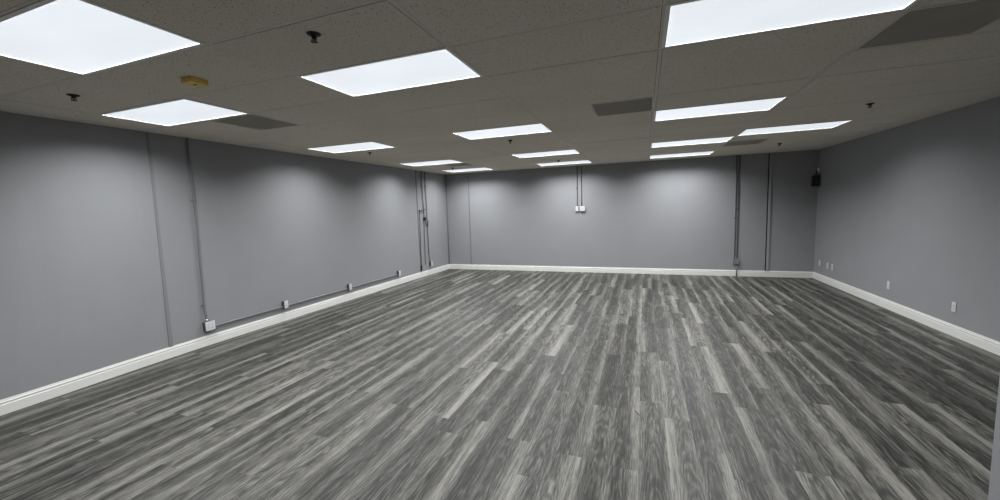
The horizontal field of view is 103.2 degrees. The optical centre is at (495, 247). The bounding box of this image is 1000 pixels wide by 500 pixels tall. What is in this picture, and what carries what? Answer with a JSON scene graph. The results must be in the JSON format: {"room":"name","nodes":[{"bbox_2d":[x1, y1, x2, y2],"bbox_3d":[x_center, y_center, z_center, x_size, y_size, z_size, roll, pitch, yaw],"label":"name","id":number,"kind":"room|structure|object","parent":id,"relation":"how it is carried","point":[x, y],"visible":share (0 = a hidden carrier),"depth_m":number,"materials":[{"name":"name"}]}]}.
{"room":"empty office room","nodes":[
{"label":"empty office room","id":0,"kind":"room"},
{"bbox_2d":[0,111,448,399],"bbox_3d":[-3.446,-0.221,6.140,0.314,2.831,11.378,0,6,21],"label":"wall","id":1,"kind":"structure","parent":0,"point":[81,288],"depth_m":4.71,"materials":[{"name":"paint"}]},
{"bbox_2d":[146,132,172,346],"bbox_3d":[-3.958,-0.049,4.671,0.042,2.535,0.126,-7,7,-40],"label":"trim","id":2,"kind":"structure","parent":1,"relation":"attached to","point":[168,322],"depth_m":4.68,"materials":[{"name":"paint"}]},
{"bbox_2d":[186,138,207,321],"bbox_3d":[-3.802,-0.187,5.038,0.069,2.344,0.126,-6,7,-34],"label":"conduit","id":3,"kind":"object","parent":1,"relation":"attached to","point":[187,139],"visible":1,"depth_m":5.04,"materials":[{"name":"metal"}]},
{"bbox_2d":[202,320,215,330],"bbox_3d":[-3.769,1.031,5.219,0.071,0.122,0.122,0,6,21],"label":"outlet box","id":4,"kind":"object","parent":1,"relation":"attached to","point":[210,325],"visible":1,"depth_m":5.19,"materials":[{"name":"metal"}]},
{"bbox_2d":[0,264,449,415],"bbox_3d":[-3.351,1.120,6.252,0.139,0.136,11.138,0,6,21],"label":"baseboard","id":5,"kind":"structure","parent":1,"relation":"attached to","point":[10,404],"depth_m":4.78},
{"bbox_2d":[215,306,282,326],"bbox_3d":[-3.562,1.000,5.780,0.031,0.023,1.079,0,6,21],"label":"conduit","id":6,"kind":"object","parent":1,"relation":"attached to","point":[281,306],"visible":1,"depth_m":5.74,"materials":[{"name":"metal"}]},
{"bbox_2d":[281,300,287,307],"bbox_3d":[-3.344,0.909,6.304,0.071,0.117,0.070,0,6,21],"label":"outlet box","id":7,"kind":"object","parent":1,"relation":"attached to","point":[284,303],"visible":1,"depth_m":6.28,"materials":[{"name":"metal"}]},
{"bbox_2d":[288,288,347,305],"bbox_3d":[-3.089,0.867,6.982,0.032,0.023,1.382,0,6,22],"label":"conduit","id":8,"kind":"object","parent":1,"relation":"attached to","point":[346,288],"visible":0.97,"depth_m":6.92,"materials":[{"name":"metal"}]},
{"bbox_2d":[352,274,397,287],"bbox_3d":[-2.527,0.711,8.395,0.031,0.023,1.539,0,6,22],"label":"conduit","id":9,"kind":"object","parent":1,"relation":"attached to","point":[396,274],"visible":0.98,"depth_m":8.34,"materials":[{"name":"metal"}]},
{"bbox_2d":[415,170,421,271],"bbox_3d":[-1.912,-0.623,9.871,0.027,2.535,0.181,-2,6,-3],"label":"trim","id":10,"kind":"structure","parent":1,"relation":"attached to","point":[415,170],"depth_m":9.85,"materials":[{"name":"paint"}]},
{"bbox_2d":[421,174,423,213],"bbox_3d":[-1.831,-1.329,9.980,0.035,1.158,0.105,0,6,16],"label":"conduit","id":11,"kind":"object","parent":1,"relation":"attached to","point":[421,174],"visible":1,"depth_m":9.97,"materials":[{"name":"metal"}]},
{"bbox_2d":[419,209,426,264],"bbox_3d":[-1.795,-0.257,10.070,0.059,1.414,0.333,2,7,31],"label":"conduit","id":12,"kind":"object","parent":1,"relation":"attached to","point":[423,209],"visible":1,"depth_m":9.94,"materials":[{"name":"metal"}]},
{"bbox_2d":[424,171,430,261],"bbox_3d":[-1.764,-0.769,10.214,0.051,2.322,0.145,-1,6,6],"label":"conduit","id":13,"kind":"object","parent":1,"relation":"attached to","point":[424,171],"visible":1,"depth_m":10.19,"materials":[{"name":"metal"}]},
{"bbox_2d":[0,269,999,499],"bbox_3d":[0.774,1.255,4.720,9.226,0.100,11.378,0,6,21],"label":"floor","id":14,"kind":"structure","parent":0,"point":[449,384],"depth_m":3.42,"materials":[{"name":"grey wood"}]},
{"bbox_2d":[0,0,999,174],"bbox_3d":[0.689,-1.526,4.447,8.876,0.152,11.138,0,6,21],"label":"ceiling","id":15,"kind":"structure","parent":0,"point":[545,62],"depth_m":3.07,"materials":[{"name":"tile"}]},
{"bbox_2d":[66,94,79,100],"bbox_3d":[-3.304,-1.170,3.109,0.080,0.044,0.080,-5,6,-29],"label":"sprinkler","id":16,"kind":"object","parent":15,"relation":"attached to","point":[73,96],"visible":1,"depth_m":3.10,"materials":[{"name":"metal"}]},
{"bbox_2d":[0,0,206,75],"bbox_3d":[-2.324,-1.163,2.199,1.211,0.063,0.602,0,6,21],"label":"ceiling light","id":17,"kind":"object","parent":15,"relation":"attached to","point":[82,37],"visible":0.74,"depth_m":2.16,"materials":[{"name":"grey plastic"}]},
{"bbox_2d":[97,98,249,126],"bbox_3d":[-3.040,-1.293,3.762,1.211,0.063,0.602,0,6,21],"label":"ceiling light","id":18,"kind":"object","parent":15,"relation":"attached to","point":[180,111],"visible":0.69,"depth_m":3.73,"materials":[{"name":"grey plastic"}]},
{"bbox_2d":[181,76,207,87],"bbox_3d":[-2.155,-1.183,2.845,0.110,0.039,0.120,0,6,21],"label":"alarm box","id":19,"kind":"object","parent":15,"relation":"attached to","point":[190,80],"visible":1,"depth_m":2.82,"materials":[{"name":"yellow plastic"}]},
{"bbox_2d":[209,114,298,130],"bbox_3d":[-2.542,-1.354,4.223,0.602,0.062,0.602,0,6,21],"label":"ceiling vent","id":20,"kind":"object","parent":15,"relation":"in","point":[252,121],"visible":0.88,"depth_m":4.20,"materials":[{"name":"metal"}]},
{"bbox_2d":[306,31,320,42],"bbox_3d":[-1.000,-1.155,2.188,0.080,0.044,0.080,0,6,21],"label":"sprinkler","id":21,"kind":"object","parent":15,"relation":"attached to","point":[313,34],"visible":1,"depth_m":2.18,"materials":[{"name":"metal"}]},
{"bbox_2d":[305,141,394,152],"bbox_3d":[-2.188,-1.542,6.033,1.211,0.063,0.602,0,6,21],"label":"ceiling light","id":22,"kind":"object","parent":15,"relation":"attached to","point":[370,145],"visible":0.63,"depth_m":6.02,"materials":[{"name":"grey plastic"}]},
{"bbox_2d":[296,47,483,96],"bbox_3d":[-0.756,-1.283,2.907,1.211,0.063,0.602,0,6,21],"label":"ceiling light","id":23,"kind":"object","parent":15,"relation":"attached to","point":[440,65],"visible":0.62,"depth_m":2.87,"materials":[{"name":"grey plastic"}]},
{"bbox_2d":[400,159,463,165],"bbox_3d":[-1.337,-1.791,8.304,1.211,0.063,0.602,0,6,21],"label":"ceiling light","id":24,"kind":"object","parent":15,"relation":"attached to","point":[449,161],"visible":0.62,"depth_m":8.31,"materials":[{"name":"white plastic"}]},
{"bbox_2d":[439,162,472,166],"bbox_3d":[-0.839,-1.853,8.765,0.602,0.062,0.602,0,6,21],"label":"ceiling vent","id":25,"kind":"object","parent":15,"relation":"in","point":[464,163],"visible":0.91,"depth_m":8.77,"materials":[{"name":"metal"}]},
{"bbox_2d":[441,167,492,171],"bbox_3d":[-0.698,-1.978,10.008,1.211,0.063,0.602,0,6,21],"label":"ceiling light","id":26,"kind":"object","parent":15,"relation":"attached to","point":[482,168],"visible":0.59,"depth_m":10.02,"materials":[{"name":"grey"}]},
{"bbox_2d":[452,123,552,139],"bbox_3d":[0.095,-1.532,5.178,1.211,0.063,0.602,0,6,21],"label":"ceiling light","id":27,"kind":"object","parent":15,"relation":"attached to","point":[537,127],"visible":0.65,"depth_m":5.16,"materials":[{"name":"grey plastic"}]},
{"bbox_2d":[510,149,579,157],"bbox_3d":[0.947,-1.781,7.449,1.211,0.063,0.602,0,6,21],"label":"ceiling light","id":28,"kind":"object","parent":15,"relation":"attached to","point":[572,151],"visible":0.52,"depth_m":7.45,"materials":[{"name":"white plastic"}]},
{"bbox_2d":[537,160,591,165],"bbox_3d":[1.585,-1.968,9.153,1.211,0.063,0.602,0,6,21],"label":"ceiling light","id":29,"kind":"object","parent":15,"relation":"attached to","point":[580,161],"visible":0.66,"depth_m":9.16,"materials":[{"name":"white plastic"}]},
{"bbox_2d":[589,96,654,116],"bbox_3d":[1.310,-1.464,4.076,0.602,0.062,0.602,0,6,21],"label":"ceiling vent","id":30,"kind":"object","parent":15,"relation":"in","point":[646,104],"visible":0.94,"depth_m":4.06,"materials":[{"name":"metal"}]},
{"bbox_2d":[649,151,714,158],"bbox_3d":[3.869,-1.958,8.298,1.211,0.063,0.602,0,6,21],"label":"ceiling light","id":31,"kind":"object","parent":15,"relation":"attached to","point":[706,152],"visible":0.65,"depth_m":8.30,"materials":[{"name":"white plastic"}]},
{"bbox_2d":[650,136,734,147],"bbox_3d":[3.230,-1.771,6.594,1.211,0.063,0.602,0,6,21],"label":"ceiling light","id":32,"kind":"object","parent":15,"relation":"attached to","point":[719,139],"visible":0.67,"depth_m":6.59,"materials":[{"name":"grey plastic"}]},
{"bbox_2d":[653,96,788,121],"bbox_3d":[2.379,-1.522,4.323,1.211,0.063,0.602,0,6,21],"label":"ceiling light","id":33,"kind":"object","parent":15,"relation":"attached to","point":[768,103],"visible":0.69,"depth_m":4.30,"materials":[{"name":"grey plastic"}]},
{"bbox_2d":[722,139,767,146],"bbox_3d":[4.300,-1.830,6.842,0.602,0.062,0.602,0,6,21],"label":"ceiling vent","id":34,"kind":"object","parent":15,"relation":"in","point":[758,141],"visible":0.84,"depth_m":6.84,"materials":[{"name":"metal"}]},
{"bbox_2d":[661,0,918,48],"bbox_3d":[1.527,-1.273,2.052,1.211,0.063,0.602,0,6,21],"label":"ceiling light","id":35,"kind":"object","parent":15,"relation":"attached to","point":[686,22],"visible":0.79,"depth_m":2.14,"materials":[{"name":"grey plastic"}]},
{"bbox_2d":[737,120,852,135],"bbox_3d":[4.159,-1.704,5.599,1.211,0.063,0.602,0,6,21],"label":"ceiling light","id":36,"kind":"object","parent":15,"relation":"attached to","point":[823,125],"visible":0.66,"depth_m":5.59,"materials":[{"name":"grey plastic"}]},
{"bbox_2d":[853,0,999,49],"bbox_3d":[2.597,-1.332,2.299,0.602,0.062,0.602,0,6,21],"label":"ceiling vent","id":37,"kind":"object","parent":15,"relation":"in","point":[967,17],"visible":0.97,"depth_m":2.31,"materials":[{"name":"metal"}]},
{"bbox_2d":[446,150,818,271],"bbox_3d":[2.716,-0.778,9.813,8.677,2.831,0.120,0,6,21],"label":"wall","id":38,"kind":"structure","parent":0,"point":[673,213],"depth_m":9.44,"materials":[{"name":"paint"}]},
{"bbox_2d":[445,175,449,263],"bbox_3d":[-1.354,-0.777,11.261,0.034,2.535,0.022,0,6,21],"label":"trim","id":39,"kind":"structure","parent":38,"relation":"attached to","point":[445,175],"depth_m":11.25,"materials":[{"name":"paint"}]},
{"bbox_2d":[467,173,471,263],"bbox_3d":[-0.712,-0.775,11.028,0.026,2.535,0.010,0,6,21],"label":"trim","id":40,"kind":"structure","parent":38,"relation":"attached to","point":[467,173],"depth_m":11.02,"materials":[{"name":"paint"}]},
{"bbox_2d":[576,167,577,205],"bbox_3d":[2.037,-1.523,9.904,0.046,1.004,0.032,0,6,21],"label":"conduit","id":41,"kind":"object","parent":38,"relation":"attached to","point":[577,167],"visible":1,"depth_m":9.89,"materials":[{"name":"metal"}]},
{"bbox_2d":[580,165,581,205],"bbox_3d":[2.135,-1.521,9.868,0.046,1.008,0.031,0,6,21],"label":"conduit","id":42,"kind":"object","parent":38,"relation":"attached to","point":[581,165],"visible":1,"depth_m":9.85,"materials":[{"name":"metal"}]},
{"bbox_2d":[449,264,812,277],"bbox_3d":[2.702,0.569,9.893,8.605,0.136,0.015,0,6,21],"label":"baseboard","id":43,"kind":"structure","parent":38,"relation":"attached to","point":[752,273],"depth_m":9.55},
{"bbox_2d":[732,258,738,263],"bbox_3d":[5.360,0.312,8.843,0.116,0.122,0.063,0,6,21],"label":"junction box","id":44,"kind":"object","parent":38,"relation":"attached to","point":[735,260],"visible":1,"depth_m":8.82,"materials":[{"name":"paint"}]},
{"bbox_2d":[734,155,736,257],"bbox_3d":[5.296,-0.879,8.749,0.048,2.270,0.039,0,6,21],"label":"conduit","id":45,"kind":"object","parent":38,"relation":"attached to","point":[736,155],"visible":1,"depth_m":8.75,"materials":[{"name":"metal"}]},
{"bbox_2d":[736,155,740,257],"bbox_3d":[5.341,-0.878,8.732,0.049,2.270,0.039,0,6,21],"label":"conduit","id":46,"kind":"object","parent":38,"relation":"attached to","point":[740,155],"visible":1,"depth_m":8.72,"materials":[{"name":"metal"}]},
{"bbox_2d":[765,153,769,270],"bbox_3d":[5.870,-0.746,8.563,0.021,2.535,0.018,0,6,21],"label":"cable","id":47,"kind":"object","parent":38,"relation":"attached to","point":[769,153],"visible":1,"depth_m":8.55,"materials":[{"name":"black plastic"}]},
{"bbox_2d":[766,153,771,270],"bbox_3d":[5.901,-0.745,8.546,0.042,2.535,0.022,0,6,21],"label":"trim","id":48,"kind":"structure","parent":38,"relation":"attached to","point":[770,166],"depth_m":8.54,"materials":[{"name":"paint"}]},
{"bbox_2d":[814,97,999,341],"bbox_3d":[5.493,-0.359,4.610,0.324,2.831,7.958,0,6,21],"label":"wall","id":49,"kind":"structure","parent":0,"point":[914,206],"depth_m":5.22,"materials":[{"name":"paint"}]},
{"bbox_2d":[811,168,819,185],"bbox_3d":[6.576,-1.438,8.126,0.125,0.375,0.121,0,6,21],"label":"wall speaker","id":50,"kind":"object","parent":49,"relation":"attached to","point":[816,178],"visible":1,"depth_m":8.09,"materials":[{"name":"black plastic"}]},
{"bbox_2d":[814,176,819,185],"bbox_3d":[6.552,-1.355,8.083,0.086,0.196,0.006,0,6,21],"label":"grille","id":51,"kind":"object","parent":50,"relation":"attached to","point":[816,178],"depth_m":8.08,"materials":[{"name":"black plastic"}]},
{"bbox_2d":[813,272,999,355],"bbox_3d":[5.434,0.987,4.715,0.015,0.136,7.840,0,6,19],"label":"baseboard","id":52,"kind":"structure","parent":49,"relation":"attached to","point":[993,346],"depth_m":5.20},
{"bbox_2d":[951,302,956,312],"bbox_3d":[5.432,0.709,4.700,0.009,0.117,0.070,0,6,22],"label":"wall outlet","id":53,"kind":"object","parent":49,"relation":"attached to","point":[953,308],"visible":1,"depth_m":4.70,"materials":[{"name":"white plastic"}]},
{"bbox_2d":[988,377,999,499],"bbox_3d":[2.597,0.218,-0.349,2.265,2.831,3.420,0,6,21],"label":"wall","id":54,"kind":"structure","parent":0,"point":[994,484],"depth_m":1.70,"materials":[{"name":"paint"}]}
]}

